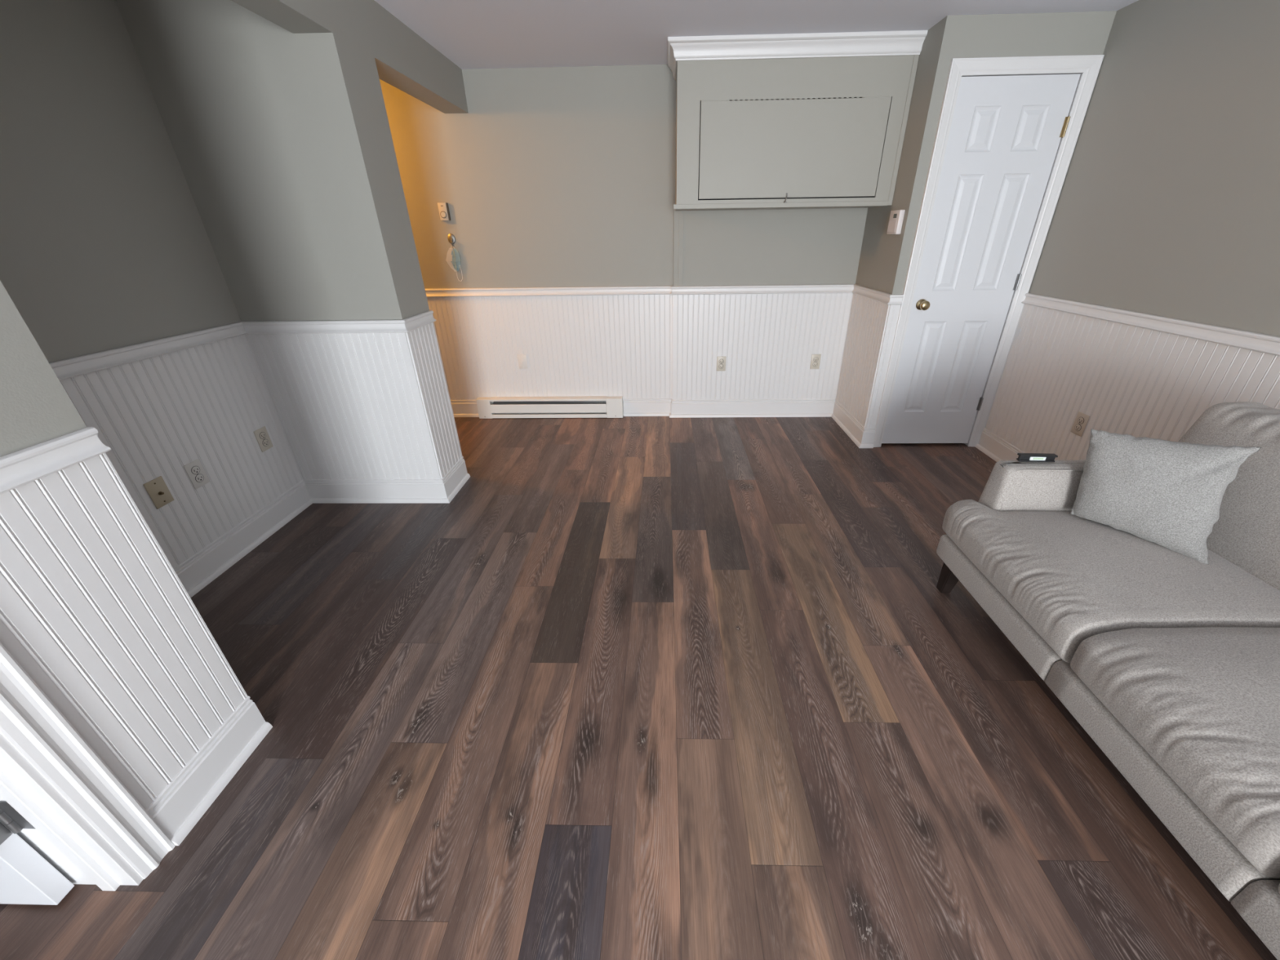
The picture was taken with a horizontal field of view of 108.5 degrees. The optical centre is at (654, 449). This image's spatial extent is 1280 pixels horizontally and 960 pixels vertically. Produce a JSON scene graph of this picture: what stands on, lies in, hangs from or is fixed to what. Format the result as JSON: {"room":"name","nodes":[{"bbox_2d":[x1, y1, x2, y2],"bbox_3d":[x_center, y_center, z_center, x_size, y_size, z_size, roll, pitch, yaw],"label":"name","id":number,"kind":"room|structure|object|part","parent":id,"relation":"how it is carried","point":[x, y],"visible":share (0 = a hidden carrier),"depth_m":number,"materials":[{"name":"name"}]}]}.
{"room":"living room","nodes":[
{"label":"living room","id":0,"kind":"room"},
{"bbox_2d":[0,280,86,457],"bbox_3d":[-1.668,0.796,-1.082,0.785,2.284,4.493,0,25,1],"label":"wall","id":1,"kind":"structure","parent":0,"point":[36,408],"depth_m":0.90,"materials":[{"name":"grey paint"}]},
{"bbox_2d":[0,800,74,905],"bbox_3d":[-1.738,0.109,0.634,0.832,2.028,0.042,0,25,1],"label":"door","id":2,"kind":"structure","parent":1,"relation":"in","point":[26,877],"depth_m":1.00,"materials":[{"name":"white paint"}]},
{"bbox_2d":[0,426,111,493],"bbox_3d":[-1.216,0.042,0.871,0.026,0.058,0.301,0,25,1],"label":"chair rail","id":3,"kind":"object","parent":1,"relation":"attached to","point":[18,468],"visible":1,"depth_m":0.92,"materials":[{"name":"white paint"}]},
{"bbox_2d":[0,642,175,890],"bbox_3d":[-1.311,0.257,0.230,0.176,2.120,1.040,0,25,1],"label":"door frame","id":4,"kind":"structure","parent":1,"relation":"attached to","point":[29,720],"depth_m":0.97,"materials":[{"name":"white paint"}]},
{"bbox_2d":[0,452,248,809],"bbox_3d":[-1.219,0.435,1.058,0.009,0.835,0.301,0,25,1],"label":"beadboard","id":5,"kind":"object","parent":1,"relation":"attached to","point":[93,609],"visible":1,"depth_m":1.03,"materials":[{"name":"white paint"}]},
{"bbox_2d":[0,0,240,362],"bbox_3d":[-2.048,-0.491,1.634,0.100,2.284,1.702,0,25,1],"label":"wall","id":6,"kind":"structure","parent":0,"point":[105,244],"depth_m":1.63,"materials":[{"name":"grey paint"}]},
{"bbox_2d":[48,310,436,380],"bbox_3d":[-1.589,-0.365,1.739,0.812,0.058,1.602,0,25,1],"label":"chair rail","id":7,"kind":"object","parent":6,"relation":"attached to","point":[64,369],"visible":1,"depth_m":2.08,"materials":[{"name":"white paint"}]},
{"bbox_2d":[59,322,462,568],"bbox_3d":[-1.592,0.027,1.926,0.794,0.835,1.602,0,25,1],"label":"beadboard","id":8,"kind":"object","parent":6,"relation":"attached to","point":[330,406],"visible":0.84,"depth_m":2.24,"materials":[{"name":"white paint"}]},
{"bbox_2d":[142,475,173,509],"bbox_3d":[-1.974,0.172,1.839,0.016,0.114,0.070,0,25,1],"label":"cable plate","id":9,"kind":"object","parent":8,"relation":"attached to","point":[157,489],"visible":1,"depth_m":1.84,"materials":[{"name":"beige plastic"}]},
{"bbox_2d":[182,458,209,489],"bbox_3d":[-1.975,0.107,1.988,0.008,0.114,0.070,0,25,1],"label":"wall outlet","id":10,"kind":"object","parent":8,"relation":"attached to","point":[195,471],"visible":1,"depth_m":1.98,"materials":[{"name":"white plastic"}]},
{"bbox_2d":[191,466,199,474],"bbox_3d":[-1.973,0.089,1.979,0.003,0.037,0.037,0,25,1],"label":"socket","id":11,"kind":"object","parent":10,"relation":"attached to","point":[194,469],"depth_m":1.98,"materials":[{"name":"grey plastic"}]},
{"bbox_2d":[195,474,204,482],"bbox_3d":[-1.972,0.124,1.996,0.003,0.037,0.037,0,25,1],"label":"socket","id":12,"kind":"object","parent":10,"relation":"attached to","point":[198,477],"depth_m":1.99,"materials":[{"name":"grey plastic"}]},
{"bbox_2d":[253,426,273,452],"bbox_3d":[-1.967,-0.051,2.318,0.008,0.114,0.070,0,25,1],"label":"wall outlet","id":13,"kind":"object","parent":8,"relation":"attached to","point":[261,434],"visible":1,"depth_m":2.31,"materials":[{"name":"beige plastic"}]},
{"bbox_2d":[259,431,266,439],"bbox_3d":[-1.965,-0.069,2.309,0.003,0.037,0.037,0,25,1],"label":"socket","id":14,"kind":"object","parent":13,"relation":"attached to","point":[262,434],"depth_m":2.31,"materials":[{"name":"grey plastic"}]},
{"bbox_2d":[262,439,268,446],"bbox_3d":[-1.964,-0.034,2.326,0.003,0.037,0.037,0,25,1],"label":"socket","id":15,"kind":"object","parent":13,"relation":"attached to","point":[265,442],"depth_m":2.32,"materials":[{"name":"grey plastic"}]},
{"bbox_2d":[145,456,470,845],"bbox_3d":[-1.578,0.518,1.991,0.815,0.142,1.907,0,25,1],"label":"baseboard","id":16,"kind":"structure","parent":6,"relation":"attached to","point":[195,573],"depth_m":2.01,"materials":[{"name":"white paint"}]},
{"bbox_2d":[115,0,429,321],"bbox_3d":[-1.591,-0.799,2.266,0.785,2.284,0.278,0,25,1],"label":"wall","id":17,"kind":"structure","parent":0,"point":[281,139],"depth_m":1.93,"materials":[{"name":"grey paint"}]},
{"bbox_2d":[379,64,867,407],"bbox_3d":[-0.744,-1.327,3.346,4.357,2.284,0.135,0,25,1],"label":"wall","id":18,"kind":"structure","parent":0,"point":[551,176],"depth_m":3.12,"materials":[{"name":"grey paint"}]},
{"bbox_2d":[437,202,450,220],"bbox_3d":[-1.448,-1.633,3.163,0.064,0.110,0.032,0,25,1],"label":"thermostat","id":19,"kind":"object","parent":18,"relation":"attached to","point":[443,208],"visible":1,"depth_m":3.15,"materials":[{"name":"beige plastic"}]},
{"bbox_2d":[447,233,455,247],"bbox_3d":[-1.435,-1.470,3.236,0.052,0.088,0.039,0,25,1],"label":"wall hook","id":20,"kind":"object","parent":18,"relation":"attached to","point":[451,237],"visible":1,"depth_m":3.24,"materials":[{"name":"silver metal"}]},
{"bbox_2d":[445,246,462,280],"bbox_3d":[-1.440,-1.334,3.303,0.104,0.243,0.020,0,25,1],"label":"face mask","id":21,"kind":"object","parent":20,"relation":"hanging from","point":[453,259],"visible":1,"depth_m":3.29,"materials":[{"name":"blue fabric"}]},
{"bbox_2d":[475,395,623,418],"bbox_3d":[-0.846,-0.341,3.738,1.177,0.166,0.064,0,25,1],"label":"baseboard heater","id":22,"kind":"object","parent":18,"relation":"attached to","point":[571,406],"visible":1,"depth_m":3.71,"materials":[{"name":"white metal"}]},
{"bbox_3d":[-0.856,-0.330,3.715,0.937,0.074,0.010,0,25,1],"label":"panel","id":23,"kind":"part","parent":22,"relation":"part of","materials":[{"name":"white metal"}]},
{"bbox_3d":[-0.866,-0.341,3.741,1.017,0.160,0.057,0,25,1],"label":"plate","id":24,"kind":"part","parent":22,"relation":"part of","materials":[{"name":"white metal"}]},
{"bbox_3d":[-0.856,-0.272,3.744,0.937,0.030,0.012,0,25,1],"label":"rail","id":25,"kind":"part","parent":22,"relation":"part of","materials":[{"name":"white metal"}]},
{"bbox_2d":[426,293,853,401],"bbox_3d":[-0.737,-0.762,3.555,4.357,0.835,0.044,0,25,1],"label":"beadboard","id":26,"kind":"object","parent":18,"relation":"attached to","point":[626,346],"visible":0.63,"depth_m":3.52,"materials":[{"name":"white paint"}]},
{"bbox_2d":[517,354,528,368],"bbox_3d":[-1.036,-0.685,3.605,0.070,0.114,0.016,0,25,1],"label":"cable plate","id":27,"kind":"object","parent":26,"relation":"attached to","point":[522,362],"visible":1,"depth_m":3.60,"materials":[{"name":"white plastic"}]},
{"bbox_2d":[716,356,726,371],"bbox_3d":[0.513,-0.659,3.547,0.070,0.114,0.008,0,25,1],"label":"wall outlet","id":28,"kind":"object","parent":26,"relation":"attached to","point":[721,361],"visible":1,"depth_m":3.55,"materials":[{"name":"beige plastic"}]},
{"bbox_2d":[809,354,821,368],"bbox_3d":[1.231,-0.671,3.525,0.070,0.114,0.008,0,25,1],"label":"wall outlet","id":29,"kind":"object","parent":26,"relation":"attached to","point":[815,358],"visible":1,"depth_m":3.52,"materials":[{"name":"beige plastic"}]},
{"bbox_2d":[450,398,875,448],"bbox_3d":[-0.704,-0.205,3.482,4.422,0.142,0.654,0,25,1],"label":"baseboard","id":30,"kind":"structure","parent":18,"relation":"attached to","point":[862,437],"depth_m":3.70,"materials":[{"name":"white paint"}]},
{"bbox_2d":[425,284,903,304],"bbox_3d":[-0.719,-1.024,3.094,4.418,0.058,0.650,0,25,1],"label":"chair rail","id":31,"kind":"object","parent":18,"relation":"attached to","point":[882,297],"visible":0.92,"depth_m":3.33,"materials":[{"name":"white paint"}]},
{"bbox_2d":[678,210,683,286],"bbox_3d":[0.182,-1.395,3.216,0.032,0.486,0.005,0,25,1],"label":"trim","id":32,"kind":"structure","parent":18,"relation":"attached to","point":[681,212],"depth_m":3.21,"materials":[{"name":"grey paint"}]},
{"bbox_2d":[667,30,928,210],"bbox_3d":[0.747,-1.885,2.744,1.340,0.798,0.409,0,25,1],"label":"upper cabinet","id":33,"kind":"object","parent":18,"relation":"attached to","point":[815,120],"visible":1,"depth_m":2.58,"materials":[{"name":"grey paint"}]},
{"bbox_3d":[0.785,-1.725,2.659,1.046,0.478,0.018,0,25,1],"label":"flap door","id":34,"kind":"part","parent":33,"relation":"part of","materials":[{"name":"grey paint"}]},
{"bbox_3d":[0.742,-2.205,2.591,1.340,0.088,0.408,0,25,1],"label":"crown moulding","id":35,"kind":"part","parent":33,"relation":"part of","materials":[{"name":"white paint"}]},
{"bbox_3d":[1.401,-1.784,2.605,0.026,0.712,0.005,0,25,1],"label":"edge trim","id":36,"kind":"part","parent":33,"relation":"part of","materials":[{"name":"grey paint"}]},
{"bbox_2d":[0,416,1277,959],"bbox_3d":[-0.335,1.249,0.582,5.048,0.001,7.163,0,25,1],"label":"floor","id":37,"kind":"structure","parent":0,"point":[642,687],"depth_m":1.36,"materials":[{"name":"brown wood"}]},
{"bbox_2d":[936,401,1279,959],"bbox_3d":[1.611,0.558,1.000,1.000,0.832,1.742,0,25,1],"label":"sofa","id":38,"kind":"object","parent":37,"relation":"on","point":[1168,660],"visible":0.85,"depth_m":1.23,"materials":[{"name":"grey fabric"}]},
{"bbox_3d":[1.210,0.521,1.877,0.064,0.156,0.060,0,25,1],"label":"leg","id":39,"kind":"part","parent":38,"relation":"part of","materials":[{"name":"brown wood"}]},
{"bbox_3d":[1.560,0.241,1.727,0.687,0.383,0.159,0,25,1],"label":"arm","id":40,"kind":"part","parent":38,"relation":"part of","materials":[{"name":"grey fabric"}]},
{"bbox_2d":[1016,453,1057,462],"bbox_3d":[1.394,0.030,1.681,0.128,0.027,0.020,1,26,4],"label":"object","id":41,"kind":"object","parent":38,"relation":"on","point":[1023,457],"visible":1,"depth_m":1.68,"materials":[{"name":"black plastic"}]},
{"bbox_2d":[942,499,1279,662],"bbox_3d":[1.471,0.383,1.517,0.697,0.191,0.634,0,25,1],"label":"seat cushion","id":42,"kind":"object","parent":38,"relation":"on","point":[1066,579],"depth_m":1.37,"materials":[{"name":"grey fabric"}]},
{"bbox_2d":[1070,428,1261,564],"bbox_3d":[1.597,0.121,1.488,0.371,0.333,0.194,22,34,39],"label":"throw pillow","id":43,"kind":"object","parent":38,"relation":"on","point":[1169,495],"visible":1,"depth_m":1.44,"materials":[{"name":"grey fabric"}]},
{"bbox_2d":[1070,626,1279,878],"bbox_3d":[1.459,0.621,1.016,0.697,0.192,0.464,0,25,1],"label":"seat cushion","id":44,"kind":"object","parent":38,"relation":"on","point":[1199,707],"depth_m":1.01,"materials":[{"name":"grey fabric"}]},
{"bbox_2d":[1177,401,1279,591],"bbox_3d":[1.892,0.150,1.379,0.282,0.428,0.602,0,25,1],"label":"cushion","id":45,"kind":"object","parent":38,"relation":"on","point":[1246,534],"depth_m":1.40,"materials":[{"name":"grey fabric"}]},
{"bbox_2d":[374,0,1138,69],"bbox_3d":[-0.379,-0.845,-0.426,5.270,0.080,7.343,0,25,1],"label":"ceiling","id":46,"kind":"structure","parent":0,"point":[473,34],"depth_m":2.22,"materials":[{"name":"white paint"}]},
{"bbox_2d":[231,0,468,113],"bbox_3d":[-1.291,-1.672,1.690,0.150,0.222,2.650,0,25,1],"label":"beam","id":47,"kind":"structure","parent":46,"relation":"attached to","point":[406,61],"depth_m":2.17,"materials":[{"name":"grey paint"}]},
{"bbox_2d":[855,10,1116,294],"bbox_3d":[1.823,-1.187,2.972,0.793,2.284,0.624,0,25,1],"label":"wall","id":48,"kind":"structure","parent":0,"point":[884,258],"depth_m":2.34,"materials":[{"name":"grey paint"}]},
{"bbox_2d":[835,293,900,427],"bbox_3d":[1.461,-0.635,3.219,0.070,0.835,0.598,0,25,1],"label":"beadboard","id":49,"kind":"object","parent":48,"relation":"attached to","point":[872,323],"visible":1,"depth_m":3.11,"materials":[{"name":"white paint"}]},
{"bbox_2d":[886,209,905,234],"bbox_3d":[1.404,-1.325,2.685,0.029,0.126,0.124,0,25,1],"label":"digital thermostat","id":50,"kind":"object","parent":48,"relation":"attached to","point":[896,217],"visible":1,"depth_m":2.65,"materials":[{"name":"white plastic"}]},
{"bbox_3d":[1.391,-1.310,2.701,0.001,0.060,0.095,0,25,1],"label":"panel","id":51,"kind":"part","parent":50,"relation":"part of","materials":[{"name":"white plastic"}]},
{"bbox_2d":[881,74,1080,443],"bbox_3d":[1.847,-0.951,2.728,0.610,2.027,0.097,0,25,1],"label":"door","id":52,"kind":"structure","parent":48,"relation":"in","point":[1006,133],"depth_m":2.64,"materials":[{"name":"white paint"}]},
{"bbox_3d":[1.610,-0.863,2.756,0.064,0.064,0.062,0,25,1],"label":"knob","id":53,"kind":"part","parent":52,"relation":"part of","materials":[{"name":"gold metal"}]},
{"bbox_2d":[872,54,1104,447],"bbox_3d":[1.847,-0.997,2.768,0.728,2.116,0.128,0,25,1],"label":"door frame","id":54,"kind":"structure","parent":48,"relation":"attached to","point":[1088,66],"depth_m":2.51,"materials":[{"name":"white paint"}]},
{"bbox_2d":[1028,0,1279,337],"bbox_3d":[2.213,0.192,0.064,0.120,2.284,7.243,0,25,1],"label":"wall","id":55,"kind":"structure","parent":0,"point":[1168,204],"depth_m":1.92,"materials":[{"name":"grey paint"}]},
{"bbox_2d":[975,427,1024,462],"bbox_3d":[2.145,1.315,0.199,0.030,0.142,6.518,0,25,1],"label":"baseboard","id":56,"kind":"structure","parent":55,"relation":"attached to","point":[993,446],"depth_m":2.98,"materials":[{"name":"white paint"}]},
{"bbox_2d":[985,303,1279,460],"bbox_3d":[2.149,0.889,-0.003,0.009,0.835,6.519,0,25,1],"label":"beadboard","id":57,"kind":"object","parent":55,"relation":"attached to","point":[1135,381],"visible":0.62,"depth_m":2.22,"materials":[{"name":"white paint"}]},
{"bbox_2d":[1070,411,1089,436],"bbox_3d":[2.196,-0.131,2.379,0.008,0.114,0.070,0,25,1],"label":"wall outlet","id":58,"kind":"object","parent":57,"relation":"attached to","point":[1081,421],"visible":1,"depth_m":2.37,"materials":[{"name":"beige plastic"}]},
{"bbox_2d":[1075,423,1081,431],"bbox_3d":[2.194,-0.113,2.388,0.003,0.037,0.037,0,25,1],"label":"socket","id":59,"kind":"object","parent":58,"relation":"attached to","point":[1077,426],"depth_m":2.38,"materials":[{"name":"grey plastic"}]},
{"bbox_2d":[1077,417,1084,424],"bbox_3d":[2.194,-0.148,2.371,0.003,0.037,0.037,0,25,1],"label":"socket","id":60,"kind":"object","parent":58,"relation":"attached to","point":[1080,420],"depth_m":2.37,"materials":[{"name":"grey plastic"}]},
{"bbox_2d":[1021,293,1279,355],"bbox_3d":[2.135,0.497,-0.190,0.026,0.058,6.518,0,25,1],"label":"chair rail","id":61,"kind":"object","parent":55,"relation":"attached to","point":[1258,342],"visible":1,"depth_m":1.95,"materials":[{"name":"white paint"}]}
]}

